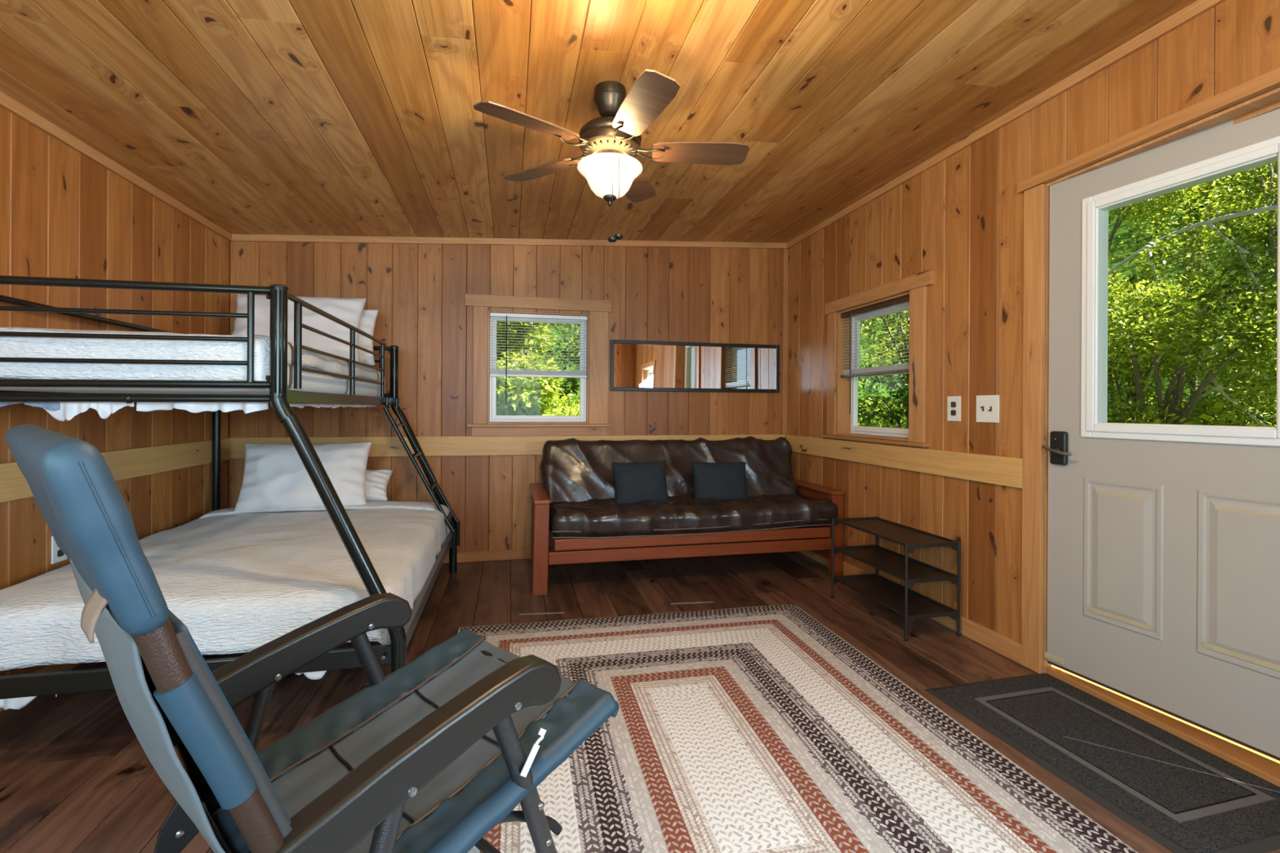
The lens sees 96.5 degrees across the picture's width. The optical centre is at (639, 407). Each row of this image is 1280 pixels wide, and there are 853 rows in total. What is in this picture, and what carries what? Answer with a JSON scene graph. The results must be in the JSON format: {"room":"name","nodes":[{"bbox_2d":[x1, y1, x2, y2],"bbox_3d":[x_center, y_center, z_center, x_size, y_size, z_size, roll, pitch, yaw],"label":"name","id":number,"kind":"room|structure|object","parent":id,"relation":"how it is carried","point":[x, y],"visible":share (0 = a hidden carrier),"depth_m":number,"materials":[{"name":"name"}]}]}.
{"room":"cabin bedroom","nodes":[
{"label":"cabin bedroom","id":0,"kind":"room"},
{"bbox_2d":[0,106,229,675],"bbox_3d":[-2.135,-0.036,0.911,0.100,2.348,6.025,0,0,-13],"label":"wall","id":1,"kind":"structure","parent":0,"point":[64,214],"depth_m":2.60,"materials":[{"name":"brown wood"}]},
{"bbox_2d":[0,662,81,711],"bbox_3d":[-2.084,1.081,0.925,0.018,0.071,5.886,0,0,-13],"label":"baseboard","id":2,"kind":"structure","parent":1,"relation":"attached to","point":[51,668],"depth_m":2.34,"materials":[{"name":"brown wood"}]},
{"bbox_2d":[51,536,66,564],"bbox_3d":[-2.416,0.586,2.377,0.009,0.115,0.080,0,0,-13],"label":"wall outlet","id":3,"kind":"object","parent":1,"relation":"attached to","point":[57,555],"visible":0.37,"depth_m":2.35,"materials":[{"name":"white plastic"}]},
{"bbox_2d":[57,549,63,556],"bbox_3d":[-2.414,0.607,2.378,0.004,0.029,0.033,0,0,-13],"label":"receptacle","id":4,"kind":"object","parent":3,"relation":"attached to","point":[60,553],"depth_m":2.37,"materials":[{"name":"black paint"}]},
{"bbox_2d":[0,438,230,502],"bbox_3d":[-2.078,0.279,0.924,0.020,0.142,5.883,0,0,-13],"label":"trim","id":5,"kind":"structure","parent":1,"relation":"attached to","point":[126,464],"depth_m":2.88,"materials":[{"name":"brown wood"}]},
{"bbox_2d":[0,90,231,240],"bbox_3d":[-2.069,-1.127,0.916,0.018,0.046,5.907,0,0,-13],"label":"trim","id":6,"kind":"structure","parent":1,"relation":"attached to","point":[8,103],"depth_m":2.57,"materials":[{"name":"brown wood"}]},
{"bbox_2d":[227,240,786,561],"bbox_3d":[-0.776,-0.141,4.310,4.158,2.574,0.100,0,0,-13],"label":"wall","id":7,"kind":"structure","parent":0,"point":[698,295],"depth_m":4.18,"materials":[{"name":"brown wood"}]},
{"bbox_2d":[227,434,785,458],"bbox_3d":[-0.775,0.283,4.249,4.035,0.140,0.020,0,0,-13],"label":"trim","id":8,"kind":"structure","parent":7,"relation":"attached to","point":[381,446],"depth_m":4.13,"materials":[{"name":"brown wood"}]},
{"bbox_2d":[230,233,787,248],"bbox_3d":[-0.756,-1.230,4.252,4.058,0.269,0.018,0,0,-13],"label":"trim","id":9,"kind":"structure","parent":7,"relation":"attached to","point":[235,237],"depth_m":4.17,"materials":[{"name":"brown wood"}]},
{"bbox_2d":[465,293,611,435],"bbox_3d":[-0.755,-0.302,4.295,1.074,1.030,0.138,0,0,-13],"label":"window","id":10,"kind":"structure","parent":7,"relation":"in","point":[593,419],"depth_m":4.27,"materials":[{"name":"brown wood"}]},
{"bbox_2d":[489,312,586,404],"bbox_3d":[-0.755,-0.354,4.280,0.717,0.680,0.040,0,0,-13],"label":"mini blind","id":11,"kind":"object","parent":10,"relation":"attached to","point":[562,374],"visible":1,"depth_m":4.27,"materials":[{"name":"white plastic"}]},
{"bbox_2d":[443,539,779,563],"bbox_3d":[-0.770,1.089,4.252,4.057,0.071,0.018,0,0,-13],"label":"baseboard","id":12,"kind":"structure","parent":7,"relation":"attached to","point":[511,554],"depth_m":4.18,"materials":[{"name":"brown wood"}]},
{"bbox_2d":[609,339,779,392],"bbox_3d":[0.456,-0.317,4.524,1.401,0.390,0.024,0,0,-13],"label":"wall mirror","id":13,"kind":"object","parent":7,"relation":"attached to","point":[634,365],"visible":1,"depth_m":4.51,"materials":[{"name":"mirror"}]},
{"bbox_2d":[782,248,788,434],"bbox_3d":[1.196,-0.540,4.698,0.044,1.529,0.016,0,0,-13],"label":"trim","id":14,"kind":"structure","parent":7,"relation":"attached to","point":[785,251],"depth_m":4.69,"materials":[{"name":"brown wood"}]},
{"bbox_2d":[0,0,1196,242],"bbox_3d":[-0.101,-1.283,1.373,4.258,0.288,6.125,0,0,-13],"label":"ceiling","id":15,"kind":"structure","parent":0,"point":[337,117],"depth_m":2.25,"materials":[{"name":"brown wood"}]},
{"bbox_2d":[473,69,749,242],"bbox_3d":[-0.095,-0.940,2.240,1.053,0.648,1.048,0,0,-13],"label":"ceiling fan","id":16,"kind":"object","parent":15,"relation":"hanging from","point":[610,143],"visible":1,"depth_m":2.19,"materials":[{"name":"brown wood"}]},
{"bbox_2d":[0,551,1279,852],"bbox_3d":[-0.101,1.179,1.376,4.287,0.100,6.125,0,0,-13],"label":"floor","id":17,"kind":"structure","parent":0,"point":[76,776],"depth_m":2.40,"materials":[{"name":"brown wood"}]},
{"bbox_2d":[0,275,459,699],"bbox_3d":[-1.726,0.354,2.774,1.484,1.529,1.999,0,0,-13],"label":"bunk bed","id":18,"kind":"object","parent":17,"relation":"on","point":[394,654],"visible":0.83,"depth_m":1.88,"materials":[{"name":"black paint"}]},
{"bbox_2d":[0,694,57,710],"bbox_3d":[-1.990,0.900,1.779,0.282,0.088,0.042,0,0,-15],"label":"sheet","id":19,"kind":"object","parent":18,"relation":"hanging from","point":[15,703],"visible":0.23,"depth_m":1.78,"materials":[{"name":"white fabric"}]},
{"bbox_2d":[0,401,60,410],"bbox_3d":[-2.005,-0.010,1.769,0.356,0.045,0.046,0,0,-13],"label":"sheet","id":20,"kind":"object","parent":18,"relation":"hanging from","point":[47,406],"visible":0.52,"depth_m":1.78,"materials":[{"name":"white fabric"}]},
{"bbox_2d":[43,402,134,421],"bbox_3d":[-1.766,0.009,1.813,0.271,0.071,0.026,0,0,-13],"label":"sheet","id":21,"kind":"object","parent":18,"relation":"hanging from","point":[67,411],"visible":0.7,"depth_m":1.81,"materials":[{"name":"white fabric"}]},
{"bbox_2d":[0,364,385,396],"bbox_3d":[-1.918,-0.143,2.717,0.970,0.175,1.800,0,0,-13],"label":"mattress","id":22,"kind":"object","parent":18,"relation":"on","point":[311,382],"visible":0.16,"depth_m":2.14,"materials":[{"name":"white fabric"}]},
{"bbox_2d":[0,327,377,391],"bbox_3d":[-1.856,-0.167,2.534,0.977,0.216,1.516,0,0,-13],"label":"bedspread","id":23,"kind":"object","parent":22,"relation":"on","point":[10,346],"visible":0.68,"depth_m":1.83,"materials":[{"name":"white fabric"}]},
{"bbox_2d":[231,293,367,361],"bbox_3d":[-2.087,-0.484,3.484,0.752,0.418,0.239,0,0,-9],"label":"pillow","id":24,"kind":"object","parent":22,"relation":"on","point":[349,310],"visible":0.56,"depth_m":3.43,"materials":[{"name":"white fabric"}]},
{"bbox_2d":[358,309,378,365],"bbox_3d":[-2.022,-0.454,3.627,0.663,0.372,0.183,0,0,-8],"label":"pillow","id":25,"kind":"object","parent":22,"relation":"on","point":[368,317],"visible":0.19,"depth_m":3.65,"materials":[{"name":"white fabric"}]},
{"bbox_2d":[136,402,268,413],"bbox_3d":[-1.446,-0.002,1.891,0.381,0.045,0.042,0,0,-13],"label":"sheet","id":26,"kind":"object","parent":18,"relation":"hanging from","point":[193,407],"visible":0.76,"depth_m":1.90,"materials":[{"name":"white fabric"}]},
{"bbox_2d":[295,671,326,679],"bbox_3d":[-1.133,0.903,1.984,0.321,0.084,0.019,0,0,-11],"label":"sheet","id":27,"kind":"object","parent":18,"relation":"hanging from","point":[311,675],"visible":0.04,"depth_m":1.98,"materials":[{"name":"white fabric"}]},
{"bbox_2d":[289,404,376,408],"bbox_3d":[-1.438,-0.007,2.749,0.026,0.025,1.401,0,0,-13],"label":"sheet","id":28,"kind":"object","parent":18,"relation":"hanging from","point":[300,406],"visible":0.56,"depth_m":2.54,"materials":[{"name":"white fabric"}]},
{"bbox_3d":[-1.746,0.726,2.773,1.340,0.165,1.820,0,0,-13],"label":"mattress","id":29,"kind":"object","parent":18,"relation":"on","visible":0},
{"bbox_2d":[0,504,449,671],"bbox_3d":[-1.707,0.747,2.741,1.339,0.305,1.821,0,0,-13],"label":"bedspread","id":30,"kind":"object","parent":29,"relation":"on","point":[238,583],"visible":0.69,"depth_m":2.07,"materials":[{"name":"white fabric"}]},
{"bbox_2d":[198,501,437,519],"bbox_3d":[-1.881,0.611,3.429,1.269,0.067,0.218,0,0,-13],"label":"sheet","id":31,"kind":"object","parent":30,"relation":"on","point":[421,505],"visible":0.59,"depth_m":3.40,"materials":[{"name":"white fabric"}]},
{"bbox_2d":[233,441,372,513],"bbox_3d":[-2.001,0.413,3.421,0.707,0.391,0.276,0,0,-13],"label":"pillow","id":32,"kind":"object","parent":31,"relation":"on","point":[275,476],"visible":0.84,"depth_m":3.34,"materials":[{"name":"white fabric"}]},
{"bbox_2d":[364,469,394,501],"bbox_3d":[-1.937,0.504,3.632,0.660,0.213,0.223,0,0,-13],"label":"pillow","id":33,"kind":"object","parent":30,"relation":"on","point":[376,482],"visible":0.25,"depth_m":3.64,"materials":[{"name":"white fabric"}]},
{"bbox_2d":[519,612,564,615],"bbox_3d":[-0.536,1.126,3.115,0.243,0.001,0.021,0,0,-7],"label":"tape","id":34,"kind":"object","parent":17,"relation":"on","point":[551,612],"visible":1,"depth_m":3.12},
{"bbox_2d":[529,435,844,595],"bbox_3d":[0.284,0.675,4.019,2.073,0.914,0.865,0,0,-13],"label":"futon sofa","id":35,"kind":"object","parent":17,"relation":"on","point":[574,504],"visible":0.85,"depth_m":3.78,"materials":[{"name":"brown leather"},{"name":"cherry wood"},{"name":"dark fabric"}]},
{"bbox_2d":[611,460,669,503],"bbox_3d":[0.007,0.530,3.899,0.394,0.316,0.178,0,0,-13],"label":"throw pillow","id":36,"kind":"object","parent":35,"relation":"on","point":[634,482],"visible":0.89,"depth_m":3.85,"materials":[{"name":"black fabric"}]},
{"bbox_2d":[539,435,798,502],"bbox_3d":[0.241,0.493,4.168,1.918,0.552,0.320,0,0,-13],"label":"cushion","id":37,"kind":"object","parent":35,"relation":"on","point":[571,469],"depth_m":4.08,"materials":[{"name":"brown leather"}]},
{"bbox_2d":[548,491,838,537],"bbox_3d":[0.337,0.718,3.938,1.942,0.217,0.684,0,0,-13],"label":"seat cushion","id":38,"kind":"object","parent":35,"relation":"on","point":[763,513],"depth_m":3.69,"materials":[{"name":"brown leather"}]},
{"bbox_2d":[690,461,748,499],"bbox_3d":[0.568,0.543,4.027,0.417,0.316,0.174,0,0,-13],"label":"throw pillow","id":39,"kind":"object","parent":35,"relation":"on","point":[719,481],"visible":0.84,"depth_m":3.98,"materials":[{"name":"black fabric"}]},
{"bbox_2d":[670,601,712,604],"bbox_3d":[0.300,1.131,3.299,0.250,0.001,0.020,0,0,-8],"label":"tape","id":40,"kind":"object","parent":17,"relation":"on","point":[700,602],"visible":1,"depth_m":3.30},
{"bbox_2d":[457,604,1137,852],"bbox_3d":[0.235,1.126,1.876,1.844,0.008,2.475,0,0,-12],"label":"braided rug","id":41,"kind":"object","parent":17,"relation":"on","point":[763,729],"visible":0.77,"depth_m":1.83,"materials":[{"name":"fabric"}]},
{"bbox_2d":[4,423,619,852],"bbox_3d":[-0.536,0.581,1.065,0.612,1.101,0.854,0,0,40],"label":"camp chair","id":42,"kind":"object","parent":41,"relation":"on","point":[438,751],"visible":1,"depth_m":0.92,"materials":[{"name":"blue fabric"}]},
{"bbox_2d":[831,516,960,641],"bbox_3d":[1.370,0.902,3.128,0.319,0.472,0.669,0,0,-13],"label":"shoe rack","id":43,"kind":"object","parent":17,"relation":"on","point":[910,604],"visible":1,"depth_m":3.05,"materials":[{"name":"metal"}]},
{"bbox_2d":[833,573,955,616],"bbox_3d":[1.369,1.021,3.128,0.292,0.014,0.642,0,0,-13],"label":"shelf","id":44,"kind":"object","parent":43,"relation":"attached to","point":[890,594],"depth_m":3.09,"materials":[{"name":"metal"}]},
{"bbox_2d":[834,517,955,546],"bbox_3d":[1.371,0.675,3.128,0.292,0.014,0.642,0,0,-13],"label":"shelf","id":45,"kind":"object","parent":43,"relation":"attached to","point":[904,535],"depth_m":3.08,"materials":[{"name":"metal"}]},
{"bbox_2d":[834,545,955,580],"bbox_3d":[1.371,0.845,3.128,0.292,0.014,0.642,0,0,-13],"label":"shelf","id":46,"kind":"object","parent":43,"relation":"attached to","point":[891,562],"depth_m":3.09,"materials":[{"name":"metal"}]},
{"bbox_2d":[924,673,1279,852],"bbox_3d":[1.563,1.134,1.928,0.626,0.009,0.926,0,0,-15],"label":"door mat","id":47,"kind":"object","parent":17,"relation":"on","point":[1183,796],"visible":1,"depth_m":1.80,"materials":[{"name":"rubber"}]},
{"bbox_2d":[787,0,1279,673],"bbox_3d":[1.920,-0.124,1.834,0.100,2.571,6.025,0,0,-13],"label":"wall","id":48,"kind":"structure","parent":0,"point":[961,219],"depth_m":2.81,"materials":[{"name":"brown wood"}]},
{"bbox_2d":[820,269,933,447],"bbox_3d":[1.525,-0.263,3.622,0.198,0.961,1.083,0,0,-13],"label":"window","id":49,"kind":"structure","parent":48,"relation":"in","point":[916,284],"depth_m":3.64,"materials":[{"name":"brown wood"}]},
{"bbox_2d":[840,295,909,414],"bbox_3d":[1.486,-0.299,3.628,0.040,0.696,0.732,0,0,-13],"label":"mini blind","id":50,"kind":"object","parent":49,"relation":"attached to","point":[898,368],"visible":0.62,"depth_m":3.61,"materials":[{"name":"white plastic"}]},
{"bbox_2d":[835,376,851,435],"bbox_3d":[1.397,-0.007,3.916,0.010,0.402,0.141,0,0,-23],"label":"pull cord","id":51,"kind":"object","parent":50,"relation":"hanging from","point":[851,376],"visible":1,"depth_m":3.92,"materials":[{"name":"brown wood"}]},
{"bbox_2d":[786,434,1022,488],"bbox_3d":[1.452,0.292,3.607,0.020,0.132,2.217,0,0,-13],"label":"trim","id":52,"kind":"structure","parent":48,"relation":"attached to","point":[993,469],"depth_m":3.13,"materials":[{"name":"brown wood"}]},
{"bbox_2d":[796,551,1021,664],"bbox_3d":[1.448,1.094,3.609,0.018,0.087,2.220,0,0,-13],"label":"baseboard","id":53,"kind":"structure","parent":48,"relation":"attached to","point":[1008,647],"depth_m":2.77,"materials":[{"name":"brown wood"}]},
{"bbox_2d":[946,395,960,421],"bbox_3d":[1.612,0.007,2.933,0.009,0.128,0.088,0,0,-13],"label":"wall outlet","id":54,"kind":"object","parent":48,"relation":"attached to","point":[953,410],"visible":1,"depth_m":2.93,"materials":[{"name":"white plastic"}]},
{"bbox_2d":[951,401,955,407],"bbox_3d":[1.611,-0.014,2.932,0.004,0.029,0.033,0,0,-13],"label":"receptacle","id":55,"kind":"object","parent":54,"relation":"attached to","point":[953,403],"depth_m":2.93,"materials":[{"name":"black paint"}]},
{"bbox_2d":[951,409,955,415],"bbox_3d":[1.610,0.028,2.932,0.004,0.029,0.033,0,0,-13],"label":"receptacle","id":56,"kind":"object","parent":54,"relation":"attached to","point":[953,411],"depth_m":2.93,"materials":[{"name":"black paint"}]},
{"bbox_2d":[976,395,999,422],"bbox_3d":[1.655,0.008,2.726,0.018,0.130,0.132,0,0,-13],"label":"light switch","id":57,"kind":"object","parent":48,"relation":"attached to","point":[987,406],"visible":1,"depth_m":2.72,"materials":[{"name":"white plastic"}]},
{"bbox_2d":[786,0,1225,248],"bbox_3d":[1.871,-1.326,1.812,0.018,0.046,5.907,0,0,-13],"label":"trim","id":58,"kind":"structure","parent":48,"relation":"attached to","point":[1197,7],"depth_m":2.43,"materials":[{"name":"brown wood"}]},
{"bbox_2d":[1021,183,1045,673],"bbox_3d":[1.709,0.092,2.481,0.020,2.093,0.090,0,0,-13],"label":"trim","id":59,"kind":"structure","parent":48,"relation":"attached to","point":[1034,198],"depth_m":2.47,"materials":[{"name":"brown wood"}]},
{"bbox_2d":[1017,66,1279,193],"bbox_3d":[1.826,-0.979,1.974,0.030,0.046,1.182,0,0,-13],"label":"trim","id":60,"kind":"structure","parent":48,"relation":"attached to","point":[1270,80],"depth_m":1.98,"materials":[{"name":"brown wood"}]},
{"bbox_2d":[1041,108,1279,760],"bbox_3d":[1.886,0.074,2.005,0.115,2.034,0.914,0,0,-19],"label":"door","id":61,"kind":"structure","parent":48,"relation":"in","point":[1163,540],"depth_m":2.06,"materials":[{"name":"paint"}]},
{"bbox_2d":[1044,87,1279,673],"bbox_3d":[1.891,0.094,2.001,0.119,2.094,0.948,0,0,-13],"label":"trim","id":62,"kind":"structure","parent":48,"relation":"attached to","point":[1269,101],"depth_m":2.10,"materials":[{"name":"brown wood"}]},
{"bbox_2d":[1046,666,1279,786],"bbox_3d":[1.910,1.126,2.007,0.148,0.030,0.921,0,0,-13],"label":"threshold","id":63,"kind":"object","parent":48,"relation":"attached to","point":[1266,767],"depth_m":1.96,"materials":[{"name":"brown wood"}]},
{"label":"outside","id":64,"kind":"structure","parent":0,"visible":0},
{"bbox_2d":[497,163,1277,426],"bbox_3d":[2.058,-3.450,4.566,34.000,10.472,32.000,0,0,-13],"label":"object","id":65,"kind":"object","parent":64,"point":[1127,272],"depth_m":11.85,"materials":[{"name":"green plant"}]},
{"bbox_2d":[496,320,579,415],"bbox_3d":[-1.292,0.090,6.422,1.873,3.269,2.421,0,0,-13],"label":"leafy bush","id":66,"kind":"object","parent":65,"relation":"on","point":[537,394],"visible":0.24,"depth_m":5.87,"materials":[{"name":"green plant"}]},
{"bbox_2d":[524,322,579,399],"bbox_3d":[-0.500,-0.329,8.108,2.729,4.116,2.530,0,0,26],"label":"leafy tree","id":67,"kind":"object","parent":65,"relation":"on","point":[575,385],"visible":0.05,"depth_m":8.03,"materials":[{"name":"green plant"}]},
{"bbox_2d":[857,309,908,428],"bbox_3d":[4.441,-0.973,9.420,3.195,5.460,3.278,0,0,-13],"label":"leafy tree","id":68,"kind":"object","parent":65,"relation":"on","point":[886,424],"visible":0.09,"depth_m":9.20,"materials":[{"name":"green plant"}]},
{"bbox_2d":[857,310,909,428],"bbox_3d":[3.502,-0.523,7.288,2.778,4.549,2.680,0,0,-13],"label":"leafy tree","id":69,"kind":"object","parent":65,"relation":"on","point":[904,392],"visible":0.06,"depth_m":7.39,"materials":[{"name":"green plant"}]},
{"bbox_2d":[1107,177,1253,421],"bbox_3d":[4.098,-0.428,5.534,2.362,4.367,2.284,0,0,1],"label":"leafy tree","id":70,"kind":"object","parent":65,"relation":"on","point":[1174,206],"visible":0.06,"depth_m":4.86,"materials":[{"name":"green plant"}]},
{"bbox_2d":[1106,310,1275,425],"bbox_3d":[4.130,0.474,4.751,2.056,2.562,2.043,0,0,6],"label":"leafy bush","id":71,"kind":"object","parent":65,"relation":"on","point":[1131,388],"visible":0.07,"depth_m":4.46,"materials":[{"name":"green plant"}]},
{"bbox_2d":[1106,223,1277,426],"bbox_3d":[3.734,0.247,4.043,1.845,3.012,1.986,0,0,38],"label":"leafy bush","id":72,"kind":"object","parent":65,"relation":"on","point":[1178,320],"visible":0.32,"depth_m":3.79,"materials":[{"name":"green plant"}]},
{"bbox_2d":[1140,395,1244,425],"bbox_3d":[3.652,0.829,3.848,0.620,1.844,0.761,0,0,35],"label":"sapling","id":73,"kind":"object","parent":65,"relation":"on","point":[1218,405],"visible":0.02,"depth_m":3.72,"materials":[{"name":"green plant"}]},
{"bbox_2d":[1107,161,1277,426],"bbox_3d":[5.315,-0.744,4.754,2.578,5.011,2.546,0,0,21],"label":"leafy tree","id":74,"kind":"object","parent":65,"relation":"on","point":[1268,196],"visible":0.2,"depth_m":4.74,"materials":[{"name":"green plant"}]},
{"bbox_2d":[1107,162,1277,426],"bbox_3d":[6.385,-1.153,6.657,2.695,5.844,3.279,0,0,-37],"label":"leafy tree","id":75,"kind":"object","parent":65,"relation":"on","point":[1275,169],"visible":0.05,"depth_m":6.47,"materials":[{"name":"green plant"}]},
{"bbox_2d":[1171,237,1277,426],"bbox_3d":[4.727,-0.529,3.482,2.382,4.575,2.532,0,0,-13],"label":"leafy tree","id":76,"kind":"object","parent":65,"relation":"on","point":[1261,253],"visible":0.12,"depth_m":3.75,"materials":[{"name":"green plant"}]},
{"bbox_2d":[1179,288,1276,426],"bbox_3d":[4.312,0.486,3.533,1.919,2.543,2.074,0,0,15],"label":"leafy bush","id":77,"kind":"object","parent":65,"relation":"on","point":[1263,309],"visible":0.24,"depth_m":3.59,"materials":[{"name":"green plant"}]},
{"bbox_2d":[1219,200,1277,414],"bbox_3d":[6.548,-1.189,4.197,2.823,5.918,3.087,0,0,-13],"label":"leafy tree","id":78,"kind":"object","parent":65,"relation":"on","point":[1263,220],"visible":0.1,"depth_m":5.08,"materials":[{"name":"green plant"}]},
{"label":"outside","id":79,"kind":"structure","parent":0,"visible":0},
{"bbox_2d":[1107,204,1277,426],"bbox_3d":[3.867,-0.542,4.108,0.131,1.498,1.717,0,0,-22],"label":"branch","id":80,"kind":"object","parent":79,"point":[1208,222],"visible":0.44,"depth_m":3.89,"materials":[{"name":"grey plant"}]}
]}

